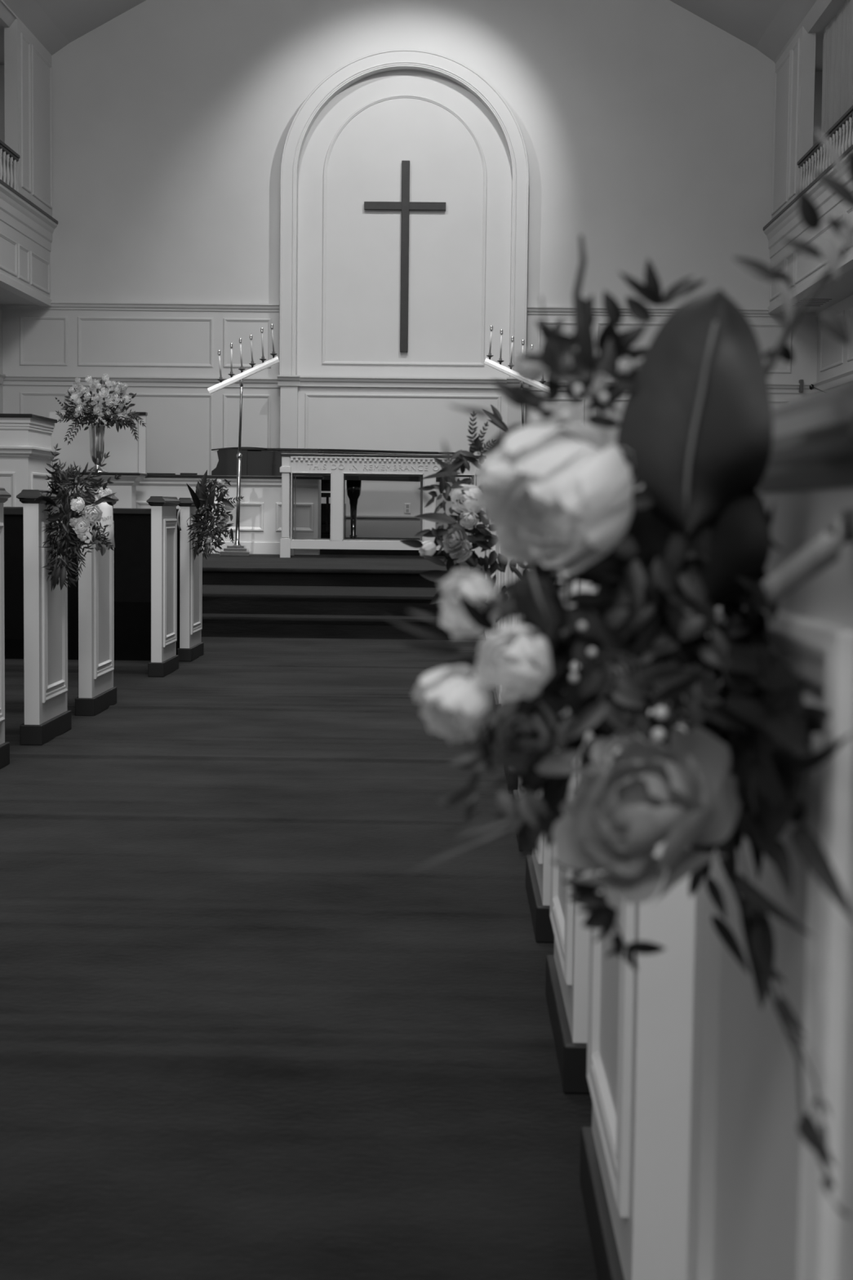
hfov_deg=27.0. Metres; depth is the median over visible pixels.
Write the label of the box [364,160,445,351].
cross
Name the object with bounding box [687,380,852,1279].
pew
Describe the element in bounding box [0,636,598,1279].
floor
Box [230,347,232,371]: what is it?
candle
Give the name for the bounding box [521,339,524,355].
candle
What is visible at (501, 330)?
candle
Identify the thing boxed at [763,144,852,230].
trim
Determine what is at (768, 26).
ceiling
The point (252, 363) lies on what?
cup
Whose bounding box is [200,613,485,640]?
step
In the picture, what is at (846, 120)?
balcony railing
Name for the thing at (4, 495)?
pew
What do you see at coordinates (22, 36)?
trim
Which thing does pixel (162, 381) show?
wall paneling
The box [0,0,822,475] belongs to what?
wall
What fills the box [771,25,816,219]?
wall
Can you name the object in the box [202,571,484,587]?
step
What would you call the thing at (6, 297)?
ceiling
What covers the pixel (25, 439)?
pulpit
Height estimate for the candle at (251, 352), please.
0.225 m
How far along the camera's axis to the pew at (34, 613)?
6.73 m
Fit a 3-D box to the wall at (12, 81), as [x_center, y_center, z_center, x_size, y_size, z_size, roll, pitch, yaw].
[-4.868,-5.201,8.734,0.150,2.025,26.000,1,4,1]
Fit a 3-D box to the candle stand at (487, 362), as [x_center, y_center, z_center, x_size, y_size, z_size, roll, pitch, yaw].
[0.934,-1.989,17.950,0.731,2.346,0.296,1,4,1]
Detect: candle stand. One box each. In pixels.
[207,324,279,556]
[484,325,546,426]
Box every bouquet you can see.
[34,443,121,590]
[176,470,244,559]
[382,127,852,1217]
[400,404,566,622]
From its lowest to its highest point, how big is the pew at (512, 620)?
0.966 m
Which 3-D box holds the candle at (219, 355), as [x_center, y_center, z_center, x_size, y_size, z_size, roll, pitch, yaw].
[-2.085,-2.766,17.946,0.034,0.231,0.017,1,4,1]
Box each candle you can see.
[218,355,221,377]
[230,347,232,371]
[240,342,242,366]
[250,339,253,361]
[261,332,263,356]
[271,328,274,351]
[488,325,493,353]
[499,328,502,358]
[510,336,514,363]
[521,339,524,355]
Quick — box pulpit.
[0,413,58,506]
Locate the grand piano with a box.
[211,446,456,538]
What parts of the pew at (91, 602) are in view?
backrest, panel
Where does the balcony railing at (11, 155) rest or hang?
on the trim at (2, 182)
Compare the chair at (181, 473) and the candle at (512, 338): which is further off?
the chair at (181, 473)
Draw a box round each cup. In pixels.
[248,361,256,368]
[270,351,277,358]
[486,353,493,359]
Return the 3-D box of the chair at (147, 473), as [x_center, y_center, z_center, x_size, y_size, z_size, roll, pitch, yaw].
[-2.942,-1.492,19.795,0.348,0.720,0.405,1,4,1]
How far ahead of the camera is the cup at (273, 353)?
17.92 m
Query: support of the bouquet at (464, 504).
attached to the pew at (566, 985)
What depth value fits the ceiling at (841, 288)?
19.74 m
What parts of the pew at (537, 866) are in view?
panel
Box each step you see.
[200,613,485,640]
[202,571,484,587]
[202,584,442,616]
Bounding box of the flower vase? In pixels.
[54,373,145,472]
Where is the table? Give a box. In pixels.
[280,453,486,558]
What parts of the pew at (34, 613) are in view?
rail, backrest, panel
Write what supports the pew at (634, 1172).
on the floor at (237, 1042)
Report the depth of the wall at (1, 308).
21.83 m
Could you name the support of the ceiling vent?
in the ceiling at (841, 288)
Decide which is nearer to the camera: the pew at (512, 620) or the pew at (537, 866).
the pew at (537, 866)
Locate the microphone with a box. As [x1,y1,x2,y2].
[809,384,821,391]
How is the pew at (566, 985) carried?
on the floor at (237, 1042)
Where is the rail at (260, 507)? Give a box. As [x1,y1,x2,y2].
[135,474,324,555]
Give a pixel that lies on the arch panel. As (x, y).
(348, 119)
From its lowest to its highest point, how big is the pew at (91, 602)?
0.966 m
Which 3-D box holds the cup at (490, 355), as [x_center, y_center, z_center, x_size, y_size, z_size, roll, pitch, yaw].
[0.638,-2.852,17.893,0.072,0.068,0.070,1,4,1]
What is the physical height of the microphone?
0.431 m
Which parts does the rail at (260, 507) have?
crown moulding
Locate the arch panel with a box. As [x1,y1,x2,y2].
[321,94,486,365]
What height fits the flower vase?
1.013 m
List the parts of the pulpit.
crown moulding, waist moulding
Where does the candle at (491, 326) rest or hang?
on the candle stand at (487, 362)
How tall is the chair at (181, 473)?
0.725 m
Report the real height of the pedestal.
0.832 m
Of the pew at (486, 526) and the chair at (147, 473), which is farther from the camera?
the chair at (147, 473)
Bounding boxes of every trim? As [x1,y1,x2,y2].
[0,179,57,224]
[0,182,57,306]
[0,373,5,384]
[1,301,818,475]
[20,32,52,208]
[346,515,485,539]
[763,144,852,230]
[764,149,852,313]
[771,38,799,215]
[813,306,852,391]
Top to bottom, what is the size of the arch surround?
3.916 m
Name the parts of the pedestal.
crown moulding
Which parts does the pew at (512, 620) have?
panel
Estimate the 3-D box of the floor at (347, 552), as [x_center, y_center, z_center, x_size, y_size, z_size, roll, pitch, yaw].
[-0.274,-1.082,20.508,10.000,0.139,2.950,1,4,1]
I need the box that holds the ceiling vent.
[793,298,831,306]
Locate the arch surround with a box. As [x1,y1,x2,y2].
[279,48,528,377]
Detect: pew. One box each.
[0,487,11,768]
[3,489,71,745]
[4,497,204,661]
[67,492,118,715]
[113,496,180,676]
[484,524,488,636]
[487,522,496,635]
[493,542,501,711]
[498,549,507,702]
[503,560,517,793]
[512,564,532,851]
[525,790,554,942]
[545,561,595,1093]
[579,586,695,1279]
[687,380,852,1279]
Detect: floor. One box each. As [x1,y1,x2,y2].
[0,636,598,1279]
[320,537,485,555]
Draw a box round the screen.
[49,412,147,473]
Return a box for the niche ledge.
[277,374,528,388]
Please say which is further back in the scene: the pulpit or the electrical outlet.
the electrical outlet
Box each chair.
[146,472,175,474]
[180,472,197,475]
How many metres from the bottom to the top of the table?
1.030 m
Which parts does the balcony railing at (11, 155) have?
handrail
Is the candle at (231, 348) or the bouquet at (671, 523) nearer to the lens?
the bouquet at (671, 523)
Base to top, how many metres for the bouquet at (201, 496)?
0.540 m
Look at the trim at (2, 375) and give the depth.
21.73 m
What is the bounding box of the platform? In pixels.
[202,553,485,574]
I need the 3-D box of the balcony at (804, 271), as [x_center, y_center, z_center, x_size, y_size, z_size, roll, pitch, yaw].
[3.982,-3.549,8.701,0.210,1.000,26.000,1,4,1]
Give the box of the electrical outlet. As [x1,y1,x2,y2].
[404,503,410,513]
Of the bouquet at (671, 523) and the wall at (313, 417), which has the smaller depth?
the bouquet at (671, 523)
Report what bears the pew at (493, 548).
on the floor at (237, 1042)
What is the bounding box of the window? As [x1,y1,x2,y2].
[821,0,852,159]
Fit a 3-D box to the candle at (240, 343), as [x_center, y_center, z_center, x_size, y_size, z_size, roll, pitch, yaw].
[-1.871,-2.878,17.934,0.031,0.244,0.017,1,4,1]
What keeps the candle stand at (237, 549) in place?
on the platform
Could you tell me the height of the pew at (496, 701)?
0.966 m
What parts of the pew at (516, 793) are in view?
panel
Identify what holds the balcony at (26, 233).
attached to the wall at (12, 81)
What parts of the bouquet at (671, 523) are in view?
stem, stem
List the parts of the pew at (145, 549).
rail, backrest, panel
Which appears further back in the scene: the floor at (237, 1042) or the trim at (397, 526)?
the trim at (397, 526)
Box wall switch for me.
[799,379,804,392]
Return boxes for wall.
[0,0,52,217]
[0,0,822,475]
[0,304,3,413]
[280,386,525,515]
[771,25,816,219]
[816,294,852,382]
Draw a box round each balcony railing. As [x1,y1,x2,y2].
[0,139,20,190]
[797,105,852,191]
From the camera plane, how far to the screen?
19.46 m
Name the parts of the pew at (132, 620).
panel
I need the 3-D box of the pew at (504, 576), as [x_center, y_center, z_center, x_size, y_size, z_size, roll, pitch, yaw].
[1.783,-0.061,6.924,3.001,0.966,0.583,1,4,1]
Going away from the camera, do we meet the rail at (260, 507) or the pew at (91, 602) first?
the pew at (91, 602)
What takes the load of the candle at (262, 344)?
on the candle stand at (237, 549)
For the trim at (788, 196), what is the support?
attached to the wall at (807, 41)
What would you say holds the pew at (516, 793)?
on the floor at (237, 1042)
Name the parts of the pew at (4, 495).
panel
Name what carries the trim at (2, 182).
attached to the wall at (12, 81)
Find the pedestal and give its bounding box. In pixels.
[51,471,147,508]
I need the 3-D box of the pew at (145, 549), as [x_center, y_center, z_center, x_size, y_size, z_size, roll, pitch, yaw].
[-2.889,-0.320,9.765,3.001,0.966,0.528,1,4,1]
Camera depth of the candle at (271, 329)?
17.91 m
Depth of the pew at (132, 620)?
10.53 m
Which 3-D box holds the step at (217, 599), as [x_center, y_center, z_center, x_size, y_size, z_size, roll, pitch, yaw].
[-0.526,-0.208,13.657,8.300,0.338,1.549,1,4,1]
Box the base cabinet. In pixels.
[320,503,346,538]
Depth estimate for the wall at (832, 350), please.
20.72 m
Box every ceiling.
[0,0,845,71]
[0,286,36,305]
[781,268,852,312]
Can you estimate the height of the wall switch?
0.150 m
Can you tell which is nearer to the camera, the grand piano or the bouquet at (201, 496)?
the bouquet at (201, 496)
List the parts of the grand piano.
lid, leg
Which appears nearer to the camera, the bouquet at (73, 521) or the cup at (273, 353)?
the bouquet at (73, 521)
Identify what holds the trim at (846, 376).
attached to the wall at (832, 350)
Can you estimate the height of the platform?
0.480 m
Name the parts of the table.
leg, leg, post, rail, rail, post, post, leg, leg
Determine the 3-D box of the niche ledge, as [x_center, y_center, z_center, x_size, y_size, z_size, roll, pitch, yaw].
[-0.283,-3.145,21.696,3.055,0.124,0.285,1,4,1]

